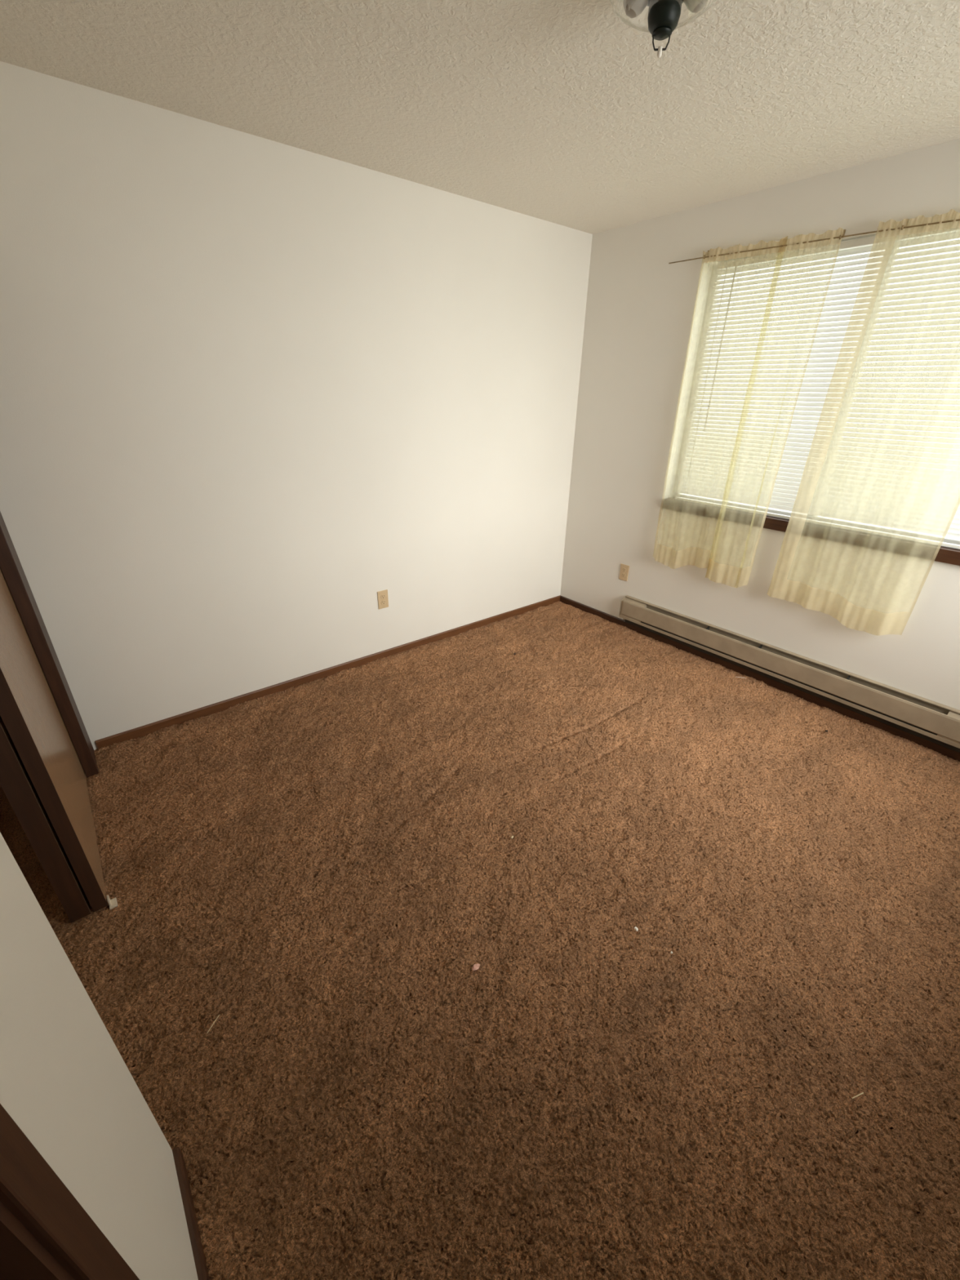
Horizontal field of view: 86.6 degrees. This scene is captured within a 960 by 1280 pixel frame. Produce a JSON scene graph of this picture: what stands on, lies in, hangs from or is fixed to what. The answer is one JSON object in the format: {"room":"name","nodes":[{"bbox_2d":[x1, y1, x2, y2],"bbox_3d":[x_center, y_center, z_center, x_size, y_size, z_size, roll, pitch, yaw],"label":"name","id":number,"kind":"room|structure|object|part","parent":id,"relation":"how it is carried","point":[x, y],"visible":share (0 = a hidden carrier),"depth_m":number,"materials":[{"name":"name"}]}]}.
{"room":"empty bedroom","nodes":[
{"label":"empty bedroom","id":0,"kind":"room"},
{"bbox_2d":[0,832,198,1279],"bbox_3d":[-0.796,0.023,0.674,0.115,2.540,3.350,-19,32,-35],"label":"wall","id":1,"kind":"structure","parent":0,"point":[65,1082],"depth_m":0.68,"materials":[{"name":"paint"}]},
{"bbox_2d":[0,1200,75,1279],"bbox_3d":[-0.177,0.554,0.073,0.129,2.030,0.787,-19,32,-35],"label":"door","id":2,"kind":"structure","parent":1,"relation":"attached to","point":[22,1256],"depth_m":0.41,"materials":[{"name":"brown wood"}]},
{"bbox_2d":[0,715,90,923],"bbox_3d":[-1.524,-0.137,1.490,0.052,1.968,0.830,-19,32,-35],"label":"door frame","id":3,"kind":"structure","parent":1,"relation":"in","point":[15,782],"depth_m":1.47,"materials":[{"name":"brown wood"}]},
{"bbox_2d":[0,568,107,911],"bbox_3d":[-1.482,-0.151,1.520,0.038,1.968,0.830,-19,32,-35],"label":"door","id":4,"kind":"structure","parent":1,"relation":"in","point":[29,712],"depth_m":1.58,"materials":[{"name":"brown wood"}]},
{"bbox_2d":[0,1103,139,1279],"bbox_3d":[-0.125,0.509,0.097,0.011,2.090,0.894,-19,32,-35],"label":"trim","id":5,"kind":"structure","parent":1,"relation":"attached to","point":[30,1189],"depth_m":0.45,"materials":[{"name":"brown wood"}]},
{"bbox_2d":[172,1146,209,1279],"bbox_3d":[-0.545,1.208,0.994,0.012,0.057,0.392,-19,32,-35],"label":"baseboard","id":6,"kind":"structure","parent":1,"relation":"attached to","point":[182,1175],"depth_m":1.03,"materials":[{"name":"brown wood"}]},
{"bbox_2d":[0,61,592,750],"bbox_3d":[-0.852,-0.936,2.642,4.150,2.540,0.120,-19,32,-35],"label":"wall","id":7,"kind":"structure","parent":0,"point":[254,390],"depth_m":2.36,"materials":[{"name":"paint"}]},
{"bbox_2d":[0,511,98,777],"bbox_3d":[-1.757,-0.346,1.878,0.044,2.040,0.209,-19,32,-35],"label":"trim","id":8,"kind":"structure","parent":7,"relation":"attached to","point":[11,568],"depth_m":2.00,"materials":[{"name":"brown wood"}]},
{"bbox_2d":[95,595,560,749],"bbox_3d":[-0.570,0.079,3.312,3.183,0.057,0.012,-19,32,-35],"label":"baseboard","id":9,"kind":"structure","parent":7,"relation":"attached to","point":[135,733],"depth_m":2.94,"materials":[{"name":"brown wood"}]},
{"bbox_2d":[377,589,388,608],"bbox_3d":[-0.595,-0.249,3.127,0.070,0.115,0.009,-19,32,-35],"label":"wall outlet","id":10,"kind":"object","parent":7,"relation":"attached to","point":[383,600],"visible":1,"depth_m":3.12,"materials":[{"name":"beige plastic"}]},
{"bbox_2d":[0,600,959,1279],"bbox_3d":[0.211,0.770,1.964,3.882,0.034,3.352,-19,32,-35],"label":"floor","id":11,"kind":"structure","parent":0,"point":[323,868],"depth_m":1.53,"materials":[{"name":"brown carpet"}]},
{"bbox_2d":[106,894,117,909],"bbox_3d":[-1.215,0.862,1.682,0.022,0.032,0.037,-19,32,-35],"label":"guide","id":12,"kind":"object","parent":11,"relation":"on","point":[113,903],"visible":1,"depth_m":1.68,"materials":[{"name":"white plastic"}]},
{"bbox_2d":[471,963,479,970],"bbox_3d":[-0.012,0.971,1.513,0.026,0.008,0.018,-19,32,-35],"label":"lint","id":13,"kind":"object","parent":11,"relation":"on","point":[476,966],"visible":1,"depth_m":1.51},
{"bbox_2d":[0,0,959,234],"bbox_3d":[0.240,-1.432,0.797,4.000,0.100,3.470,-19,32,-35],"label":"ceiling","id":14,"kind":"structure","parent":0,"point":[565,113],"depth_m":1.63,"materials":[{"name":"white paint"}]},
{"bbox_2d":[609,0,715,57],"bbox_3d":[0.433,-1.476,1.194,0.261,0.160,0.261,-19,32,-35],"label":"ceiling light","id":15,"kind":"object","parent":14,"relation":"attached to","point":[664,15],"visible":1,"depth_m":1.19,"materials":[{"name":"black metal"}]},
{"bbox_3d":[0.365,-1.501,1.193,0.058,0.056,0.060,-19,32,-35],"label":"bulb","id":16,"kind":"part","parent":15,"relation":"part of","materials":[{"name":"beige glass"}]},
{"bbox_3d":[0.433,-1.487,1.188,0.261,0.042,0.261,-19,32,-35],"label":"lamp shade","id":17,"kind":"part","parent":15,"relation":"part of","materials":[{"name":"clear glass"}]},
{"bbox_3d":[0.433,-1.490,1.187,0.074,0.107,0.074,-19,32,-35],"label":"stem","id":18,"kind":"part","parent":15,"relation":"part of","materials":[{"name":"black metal"}]},
{"bbox_3d":[0.501,-1.490,1.175,0.058,0.056,0.060,-19,32,-35],"label":"bulb","id":19,"kind":"part","parent":15,"relation":"part of","materials":[{"name":"beige glass"}]},
{"bbox_2d":[560,138,959,710],"bbox_3d":[1.832,-0.840,2.539,0.150,2.540,3.470,-19,32,-35],"label":"wall","id":20,"kind":"structure","parent":0,"point":[640,305],"depth_m":2.94,"materials":[{"name":"paint"}]},
{"bbox_2d":[618,563,629,581],"bbox_3d":[1.032,-0.484,3.651,0.009,0.115,0.070,-19,32,-35],"label":"wall outlet","id":21,"kind":"object","parent":20,"relation":"attached to","point":[624,572],"visible":1,"depth_m":3.65,"materials":[{"name":"beige plastic"}]},
{"bbox_2d":[560,595,959,761],"bbox_3d":[1.717,0.243,3.055,0.012,0.057,3.337,-19,32,-35],"label":"baseboard","id":22,"kind":"structure","parent":20,"relation":"attached to","point":[944,751],"depth_m":2.99,"materials":[{"name":"brown wood"}]},
{"bbox_2d":[619,595,959,752],"bbox_3d":[1.676,0.122,3.010,0.062,0.193,2.027,-19,32,-35],"label":"baseboard heater","id":23,"kind":"object","parent":20,"relation":"attached to","point":[938,723],"visible":1,"depth_m":2.82,"materials":[{"name":"beige metal"}]},
{"bbox_2d":[662,231,959,565],"bbox_3d":[1.765,-1.159,2.462,0.163,1.292,1.690,-19,32,-35],"label":"window","id":24,"kind":"structure","parent":20,"relation":"in","point":[948,555],"depth_m":2.66,"materials":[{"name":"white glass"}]},
{"bbox_3d":[1.740,-0.598,2.720,0.122,0.058,1.688,-19,32,-35],"label":"sill","id":25,"kind":"part","parent":24,"relation":"part of","materials":[{"name":"brown wood"}]},
{"bbox_2d":[675,227,959,549],"bbox_3d":[1.751,-1.167,2.413,0.043,1.225,1.590,-19,32,-35],"label":"mini blind","id":26,"kind":"object","parent":24,"relation":"attached to","point":[819,390],"visible":0.99,"depth_m":2.45,"materials":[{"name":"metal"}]},
{"bbox_3d":[1.281,-1.469,2.888,0.003,1.050,0.006,-2,26,-5],"label":"lift cord","id":27,"kind":"part","parent":26,"relation":"part of","materials":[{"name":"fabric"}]},
{"bbox_3d":[1.339,-1.390,2.881,0.029,1.195,0.002,-19,32,-35],"label":"ladder cord","id":28,"kind":"part","parent":26,"relation":"part of","materials":[{"name":"white fabric"}]},
{"bbox_3d":[1.550,-1.274,2.649,0.029,1.195,0.002,-19,32,-35],"label":"ladder cord","id":29,"kind":"part","parent":26,"relation":"part of","materials":[{"name":"white fabric"}]},
{"bbox_3d":[1.747,-0.624,2.683,0.026,0.014,1.590,-19,32,-35],"label":"rail","id":30,"kind":"part","parent":26,"relation":"part of","materials":[{"name":"white metal"}]},
{"bbox_3d":[1.764,-1.155,2.413,0.029,1.195,0.002,-19,32,-35],"label":"ladder cord","id":31,"kind":"part","parent":26,"relation":"part of","materials":[{"name":"white fabric"}]},
{"bbox_3d":[1.972,-1.040,2.184,0.029,1.195,0.002,-19,32,-35],"label":"ladder cord","id":32,"kind":"part","parent":26,"relation":"part of","materials":[{"name":"white fabric"}]},
{"bbox_2d":[668,218,959,263],"bbox_3d":[1.707,-1.721,2.120,0.059,0.086,2.080,-19,32,-35],"label":"curtain rod","id":33,"kind":"object","parent":20,"relation":"attached to","point":[957,220],"visible":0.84,"depth_m":2.25,"materials":[{"name":"metal"}]},
{"bbox_2d":[653,227,844,587],"bbox_3d":[1.355,-1.163,2.808,0.059,1.700,0.673,-18,31,-33],"label":"sheer curtain","id":34,"kind":"object","parent":33,"relation":"hanging from","point":[727,575],"visible":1,"depth_m":2.84,"materials":[{"name":"beige fabric"}]},
{"bbox_2d":[767,208,959,635],"bbox_3d":[1.838,-0.868,2.288,0.058,1.716,0.663,-19,32,-35],"label":"sheer curtain","id":35,"kind":"object","parent":33,"relation":"hanging from","point":[871,621],"visible":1,"depth_m":2.44,"materials":[{"name":"beige fabric"}]},
{"label":"outside","id":36,"kind":"structure","parent":0,"visible":0},
{"bbox_2d":[681,434,959,539],"bbox_3d":[13.052,-3.633,12.374,29.700,0.100,26.000,-19,32,-35],"label":"ground","id":37,"kind":"structure","parent":36,"point":[742,434],"depth_m":15.38,"materials":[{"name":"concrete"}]}
]}

